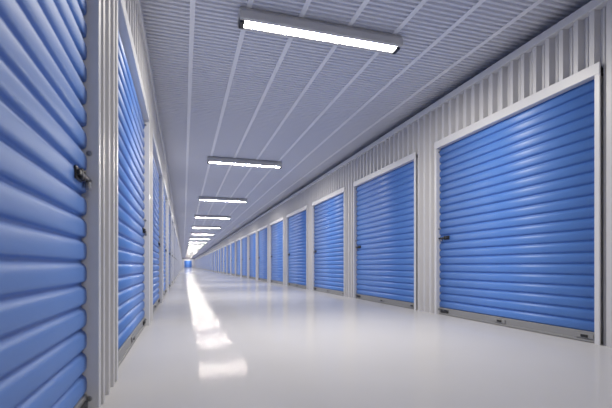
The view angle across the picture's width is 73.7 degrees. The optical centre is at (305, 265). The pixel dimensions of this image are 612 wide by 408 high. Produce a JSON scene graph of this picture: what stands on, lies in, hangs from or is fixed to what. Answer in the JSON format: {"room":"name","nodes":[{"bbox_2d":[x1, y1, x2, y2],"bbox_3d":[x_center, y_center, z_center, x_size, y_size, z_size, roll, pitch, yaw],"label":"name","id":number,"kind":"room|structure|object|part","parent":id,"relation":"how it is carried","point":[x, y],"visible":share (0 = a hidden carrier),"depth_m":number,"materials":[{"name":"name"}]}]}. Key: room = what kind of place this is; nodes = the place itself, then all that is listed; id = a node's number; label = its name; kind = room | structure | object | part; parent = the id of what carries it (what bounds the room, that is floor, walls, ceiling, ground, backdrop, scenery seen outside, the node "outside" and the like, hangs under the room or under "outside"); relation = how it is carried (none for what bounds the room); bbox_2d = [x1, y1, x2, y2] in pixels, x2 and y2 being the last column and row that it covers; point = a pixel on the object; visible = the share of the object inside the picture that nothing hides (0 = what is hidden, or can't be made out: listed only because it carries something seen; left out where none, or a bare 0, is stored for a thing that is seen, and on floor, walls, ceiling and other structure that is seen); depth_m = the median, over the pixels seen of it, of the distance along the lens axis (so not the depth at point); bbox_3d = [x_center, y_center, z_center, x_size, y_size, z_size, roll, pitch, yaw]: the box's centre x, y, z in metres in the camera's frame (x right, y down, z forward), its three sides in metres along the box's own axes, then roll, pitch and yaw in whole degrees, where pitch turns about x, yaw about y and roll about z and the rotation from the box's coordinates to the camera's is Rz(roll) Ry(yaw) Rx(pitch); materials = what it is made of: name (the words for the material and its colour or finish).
{"room":"storage facility corridor","nodes":[
{"label":"storage facility corridor","id":0,"kind":"room"},
{"bbox_2d":[101,0,181,403],"bbox_3d":[-19.126,-0.825,62.187,0.100,3.090,155.550,0,0,-17],"label":"wall","id":1,"kind":"structure","parent":0,"point":[107,6],"depth_m":2.30,"materials":[{"name":"grey metal"}]},
{"bbox_2d":[0,0,100,407],"bbox_3d":[-0.721,-0.562,0.809,0.128,2.565,2.535,0,0,-17],"label":"shutter","id":2,"kind":"object","parent":1,"relation":"attached to","point":[50,50],"visible":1,"depth_m":1.46,"materials":[{"name":"blue paint"}]},
{"bbox_3d":[-0.724,0.668,0.809,0.046,0.096,2.427,0,0,-17],"label":"rail","id":3,"kind":"part","parent":2,"relation":"part of","materials":[{"name":"grey metal"}]},
{"bbox_2d":[115,0,149,381],"bbox_3d":[-1.597,-0.562,3.731,0.128,2.565,2.535,0,0,-17],"label":"shutter","id":4,"kind":"object","parent":1,"relation":"attached to","point":[132,115],"visible":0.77,"depth_m":3.54,"materials":[{"name":"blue metal"}]},
{"bbox_2d":[118,30,144,349],"bbox_3d":[-1.605,-0.570,3.728,0.036,2.380,2.427,0,0,-17],"label":"curtain","id":5,"kind":"object","parent":4,"relation":"hanging from","point":[131,112],"depth_m":3.60,"materials":[{"name":"blue paint"}]},
{"bbox_3d":[-1.600,0.668,3.730,0.046,0.096,2.427,0,0,-17],"label":"rail","id":6,"kind":"part","parent":4,"relation":"part of","materials":[{"name":"grey metal"}]},
{"bbox_2d":[152,128,161,319],"bbox_3d":[-2.474,-0.562,6.652,0.128,2.565,2.535,0,0,-17],"label":"shutter","id":7,"kind":"object","parent":1,"relation":"attached to","point":[156,164],"visible":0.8,"depth_m":7.05,"materials":[{"name":"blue metal"}]},
{"bbox_2d":[153,157,158,303],"bbox_3d":[-2.482,-0.570,6.650,0.036,2.380,2.427,0,0,-17],"label":"curtain","id":8,"kind":"object","parent":7,"relation":"hanging from","point":[155,161],"depth_m":6.99,"materials":[{"name":"blue paint"}]},
{"bbox_3d":[-2.477,0.668,6.651,0.046,0.096,2.427,0,0,-17],"label":"rail","id":9,"kind":"part","parent":7,"relation":"part of","materials":[{"name":"grey metal"}]},
{"bbox_2d":[136,0,181,253],"bbox_3d":[-19.120,-2.387,62.189,0.132,0.085,155.550,0,0,-17],"label":"trim","id":10,"kind":"structure","parent":1,"relation":"attached to","point":[138,2],"depth_m":5.03,"materials":[{"name":"white metal"}]},
{"bbox_2d":[163,176,167,300],"bbox_3d":[-3.350,-0.562,9.574,0.128,2.565,2.535,0,0,-17],"label":"shutter","id":11,"kind":"object","parent":1,"relation":"attached to","point":[165,195],"visible":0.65,"depth_m":10.54,"materials":[{"name":"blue metal"}]},
{"bbox_2d":[164,197,165,289],"bbox_3d":[-3.358,-0.570,9.571,0.036,2.380,2.427,0,0,-17],"label":"curtain","id":12,"kind":"object","parent":11,"relation":"hanging from","point":[164,197],"depth_m":10.52,"materials":[{"name":"blue paint"}]},
{"bbox_2d":[168,199,170,291],"bbox_3d":[-4.227,-0.562,12.495,0.128,2.565,2.535,0,0,-17],"label":"shutter","id":13,"kind":"object","parent":1,"relation":"attached to","point":[169,207],"visible":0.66,"depth_m":13.54,"materials":[{"name":"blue metal"}]},
{"bbox_2d":[169,215,169,283],"bbox_3d":[-4.234,-0.570,12.493,0.036,2.380,2.427,0,0,-17],"label":"curtain","id":14,"kind":"object","parent":13,"relation":"hanging from","point":[169,215],"depth_m":13.60,"materials":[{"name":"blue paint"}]},
{"bbox_2d":[172,216,173,282],"bbox_3d":[-5.103,-0.562,15.416,0.128,2.565,2.535,0,0,-17],"label":"shutter","id":15,"kind":"object","parent":1,"relation":"attached to","point":[172,216],"visible":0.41,"depth_m":16.59,"materials":[{"name":"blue metal"}]},
{"bbox_2d":[174,225,174,280],"bbox_3d":[-5.979,-0.562,18.338,0.128,2.565,2.535,0,0,-17],"label":"shutter","id":16,"kind":"object","parent":1,"relation":"attached to","point":[174,225],"visible":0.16,"depth_m":19.51,"materials":[{"name":"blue metal"}]},
{"bbox_2d":[175,229,175,278],"bbox_3d":[-6.856,-0.562,21.259,0.128,2.565,2.535,0,0,-17],"label":"shutter","id":17,"kind":"object","parent":1,"relation":"attached to","point":[175,229],"visible":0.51,"depth_m":22.43,"materials":[{"name":"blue metal"}]},
{"bbox_2d":[177,238,177,275],"bbox_3d":[-8.609,-0.562,27.102,0.128,2.565,2.535,0,0,-17],"label":"shutter","id":18,"kind":"object","parent":1,"relation":"attached to","point":[177,238],"visible":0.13,"depth_m":28.28,"materials":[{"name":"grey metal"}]},
{"bbox_2d":[178,243,178,273],"bbox_3d":[-10.361,-0.562,32.944,0.128,2.565,2.535,0,0,-17],"label":"shutter","id":19,"kind":"object","parent":1,"relation":"attached to","point":[178,243],"visible":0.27,"depth_m":34.12,"materials":[{"name":"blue metal"}]},
{"bbox_2d":[182,259,194,267],"bbox_3d":[-39.519,-0.825,137.299,4.100,3.090,0.058,0,0,-17],"label":"wall","id":20,"kind":"structure","parent":0,"point":[193,260],"depth_m":137.62,"materials":[{"name":"grey metal"}]},
{"bbox_2d":[184,260,191,267],"bbox_3d":[-39.683,-0.562,137.280,2.535,2.565,0.128,0,0,-17],"label":"shutter","id":21,"kind":"object","parent":20,"relation":"attached to","point":[187,263],"visible":1,"depth_m":137.25,"materials":[{"name":"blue metal"}]},
{"bbox_2d":[101,268,611,407],"bbox_3d":[-17.565,0.780,64.117,10.000,0.120,158.750,0,0,-17],"label":"floor","id":22,"kind":"structure","parent":0,"point":[215,339],"depth_m":3.23,"materials":[{"name":"white concrete"}]},
{"bbox_2d":[140,0,602,257],"bbox_3d":[-17.579,-2.569,64.165,10.000,0.035,158.650,0,0,-17],"label":"ceiling","id":23,"kind":"structure","parent":0,"point":[222,89],"depth_m":5.63,"materials":[{"name":"white metal"}]},
{"bbox_2d":[189,241,206,242],"bbox_3d":[-11.344,-2.477,42.754,1.780,0.148,0.220,0,0,-17],"label":"tube light","id":24,"kind":"object","parent":23,"relation":"attached to","point":[189,241],"visible":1,"depth_m":42.70,"materials":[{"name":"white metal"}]},
{"bbox_2d":[191,233,213,234],"bbox_3d":[-8.050,-2.477,31.777,1.780,0.148,0.220,0,0,-17],"label":"tube light","id":25,"kind":"object","parent":23,"relation":"attached to","point":[191,233],"visible":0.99,"depth_m":31.73,"materials":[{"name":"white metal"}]},
{"bbox_2d":[192,226,220,228],"bbox_3d":[-6.404,-2.477,26.288,1.780,0.148,0.220,0,0,-17],"label":"tube light","id":26,"kind":"object","parent":23,"relation":"attached to","point":[218,227],"visible":1,"depth_m":26.20,"materials":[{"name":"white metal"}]},
{"bbox_2d":[195,215,230,218],"bbox_3d":[-4.758,-2.477,20.800,1.780,0.148,0.220,0,0,-17],"label":"tube light","id":27,"kind":"object","parent":23,"relation":"attached to","point":[196,216],"visible":1,"depth_m":20.70,"materials":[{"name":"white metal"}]},
{"bbox_2d":[198,196,246,202],"bbox_3d":[-3.111,-2.477,15.312,1.780,0.148,0.220,0,0,-17],"label":"tube light","id":28,"kind":"object","parent":23,"relation":"attached to","point":[201,198],"visible":1,"depth_m":15.21,"materials":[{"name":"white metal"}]},
{"bbox_2d":[207,156,281,168],"bbox_3d":[-1.464,-2.477,9.823,1.780,0.148,0.220,0,0,-17],"label":"tube light","id":29,"kind":"object","parent":23,"relation":"attached to","point":[210,160],"visible":1,"depth_m":9.75,"materials":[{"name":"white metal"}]},
{"bbox_2d":[238,6,402,54],"bbox_3d":[0.182,-2.477,4.335,1.780,0.148,0.220,0,0,-17],"label":"tube light","id":30,"kind":"object","parent":23,"relation":"attached to","point":[249,19],"visible":1,"depth_m":4.27,"materials":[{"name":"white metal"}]},
{"bbox_2d":[195,0,611,347],"bbox_3d":[-15.199,-0.825,63.365,0.100,3.090,155.550,0,0,-17],"label":"wall","id":31,"kind":"structure","parent":0,"point":[588,42],"depth_m":5.43,"materials":[{"name":"grey metal"}]},
{"bbox_2d":[208,253,209,270],"bbox_3d":[-14.307,-0.562,60.420,0.128,2.565,2.535,0,0,-17],"label":"shutter","id":32,"kind":"object","parent":31,"relation":"attached to","point":[208,253],"visible":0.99,"depth_m":59.19,"materials":[{"name":"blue metal"}]},
{"bbox_2d":[214,250,215,271],"bbox_3d":[-10.801,-0.562,48.734,0.128,2.565,2.535,0,0,-17],"label":"shutter","id":33,"kind":"object","parent":31,"relation":"attached to","point":[215,250],"visible":0.74,"depth_m":49.03,"materials":[{"name":"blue metal"}]},
{"bbox_2d":[216,249,217,271],"bbox_3d":[-9.925,-0.562,45.813,0.128,2.565,2.535,0,0,-17],"label":"shutter","id":34,"kind":"object","parent":31,"relation":"attached to","point":[217,249],"visible":0.77,"depth_m":46.14,"materials":[{"name":"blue metal"}]},
{"bbox_2d":[218,248,219,271],"bbox_3d":[-9.048,-0.562,42.891,0.128,2.565,2.535,0,0,-17],"label":"shutter","id":35,"kind":"object","parent":31,"relation":"attached to","point":[219,248],"visible":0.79,"depth_m":43.57,"materials":[{"name":"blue metal"}]},
{"bbox_2d":[221,247,222,272],"bbox_3d":[-8.172,-0.562,39.970,0.128,2.565,2.535,0,0,-17],"label":"shutter","id":36,"kind":"object","parent":31,"relation":"attached to","point":[221,247],"visible":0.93,"depth_m":40.30,"materials":[{"name":"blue metal"}]},
{"bbox_2d":[224,245,225,273],"bbox_3d":[-7.295,-0.562,37.049,0.128,2.565,2.535,0,0,-17],"label":"shutter","id":37,"kind":"object","parent":31,"relation":"attached to","point":[225,245],"visible":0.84,"depth_m":37.33,"materials":[{"name":"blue metal"}]},
{"bbox_2d":[227,243,229,273],"bbox_3d":[-6.419,-0.562,34.127,0.128,2.565,2.535,0,0,-17],"label":"shutter","id":38,"kind":"object","parent":31,"relation":"attached to","point":[228,245],"visible":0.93,"depth_m":34.63,"materials":[{"name":"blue metal"}]},
{"bbox_2d":[228,245,229,272],"bbox_3d":[-6.412,-0.570,34.130,0.036,2.380,2.427,0,0,-17],"label":"curtain","id":39,"kind":"object","parent":38,"relation":"hanging from","point":[228,245],"depth_m":34.34,"materials":[{"name":"blue paint"}]},
{"bbox_2d":[231,241,234,274],"bbox_3d":[-5.543,-0.562,31.206,0.128,2.565,2.535,0,0,-17],"label":"shutter","id":40,"kind":"object","parent":31,"relation":"attached to","point":[233,242],"visible":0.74,"depth_m":31.34,"materials":[{"name":"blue metal"}]},
{"bbox_2d":[232,243,234,273],"bbox_3d":[-5.535,-0.570,31.208,0.036,2.380,2.427,0,0,-17],"label":"curtain","id":41,"kind":"object","parent":40,"relation":"hanging from","point":[233,244],"depth_m":31.15,"materials":[{"name":"blue paint"}]},
{"bbox_2d":[236,238,239,275],"bbox_3d":[-4.666,-0.562,28.285,0.128,2.565,2.535,0,0,-17],"label":"shutter","id":42,"kind":"object","parent":31,"relation":"attached to","point":[237,240],"visible":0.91,"depth_m":28.49,"materials":[{"name":"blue metal"}]},
{"bbox_2d":[241,235,246,277],"bbox_3d":[-3.790,-0.562,25.363,0.128,2.565,2.535,0,0,-17],"label":"shutter","id":43,"kind":"object","parent":31,"relation":"attached to","point":[244,238],"visible":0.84,"depth_m":25.67,"materials":[{"name":"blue metal"}]},
{"bbox_2d":[248,230,255,278],"bbox_3d":[-2.913,-0.562,22.442,0.128,2.565,2.535,0,0,-17],"label":"shutter","id":44,"kind":"object","parent":31,"relation":"attached to","point":[251,236],"visible":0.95,"depth_m":22.66,"materials":[{"name":"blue metal"}]},
{"bbox_2d":[258,225,267,281],"bbox_3d":[-2.037,-0.562,19.520,0.128,2.565,2.535,0,0,-17],"label":"shutter","id":45,"kind":"object","parent":31,"relation":"attached to","point":[263,231],"visible":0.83,"depth_m":19.53,"materials":[{"name":"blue metal"}]},
{"bbox_2d":[270,217,283,284],"bbox_3d":[-1.161,-0.562,16.599,0.128,2.565,2.535,0,0,-17],"label":"shutter","id":46,"kind":"object","parent":31,"relation":"attached to","point":[276,227],"visible":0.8,"depth_m":16.57,"materials":[{"name":"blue metal"}]},
{"bbox_2d":[287,205,306,288],"bbox_3d":[-0.284,-0.562,13.678,0.128,2.565,2.535,0,0,-17],"label":"shutter","id":47,"kind":"object","parent":31,"relation":"attached to","point":[296,220],"visible":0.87,"depth_m":13.65,"materials":[{"name":"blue metal"}]},
{"bbox_3d":[-0.281,0.668,13.678,0.046,0.096,2.427,0,0,-17],"label":"rail","id":48,"kind":"part","parent":47,"relation":"part of","materials":[{"name":"grey metal"}]},
{"bbox_2d":[312,187,345,296],"bbox_3d":[0.592,-0.562,10.756,0.128,2.565,2.535,0,0,-17],"label":"shutter","id":49,"kind":"object","parent":31,"relation":"attached to","point":[329,211],"visible":0.94,"depth_m":10.65,"materials":[{"name":"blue metal"}]},
{"bbox_3d":[0.595,0.668,10.757,0.046,0.096,2.427,0,0,-17],"label":"rail","id":50,"kind":"part","parent":49,"relation":"part of","materials":[{"name":"grey metal"}]},
{"bbox_2d":[353,152,417,309],"bbox_3d":[1.469,-0.562,7.835,0.128,2.565,2.535,0,0,-17],"label":"shutter","id":51,"kind":"object","parent":31,"relation":"attached to","point":[385,200],"visible":0.98,"depth_m":7.62,"materials":[{"name":"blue metal"}]},
{"bbox_3d":[1.472,0.668,7.836,0.046,0.096,2.427,0,0,-17],"label":"rail","id":52,"kind":"part","parent":51,"relation":"part of","materials":[{"name":"grey metal"}]},
{"bbox_2d":[196,0,608,257],"bbox_3d":[-15.205,-2.387,63.363,0.132,0.085,155.550,0,0,-17],"label":"trim","id":53,"kind":"structure","parent":31,"relation":"attached to","point":[582,13],"depth_m":5.08,"materials":[{"name":"white metal"}]},
{"bbox_2d":[434,61,602,344],"bbox_3d":[2.345,-0.562,4.914,0.128,2.565,2.535,0,0,-17],"label":"shutter","id":54,"kind":"object","parent":31,"relation":"attached to","point":[518,189],"visible":0.99,"depth_m":4.50,"materials":[{"name":"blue metal"}]},
{"bbox_3d":[2.348,0.668,4.914,0.046,0.096,2.427,0,0,-17],"label":"rail","id":55,"kind":"part","parent":54,"relation":"part of","materials":[{"name":"grey metal"}]}
]}

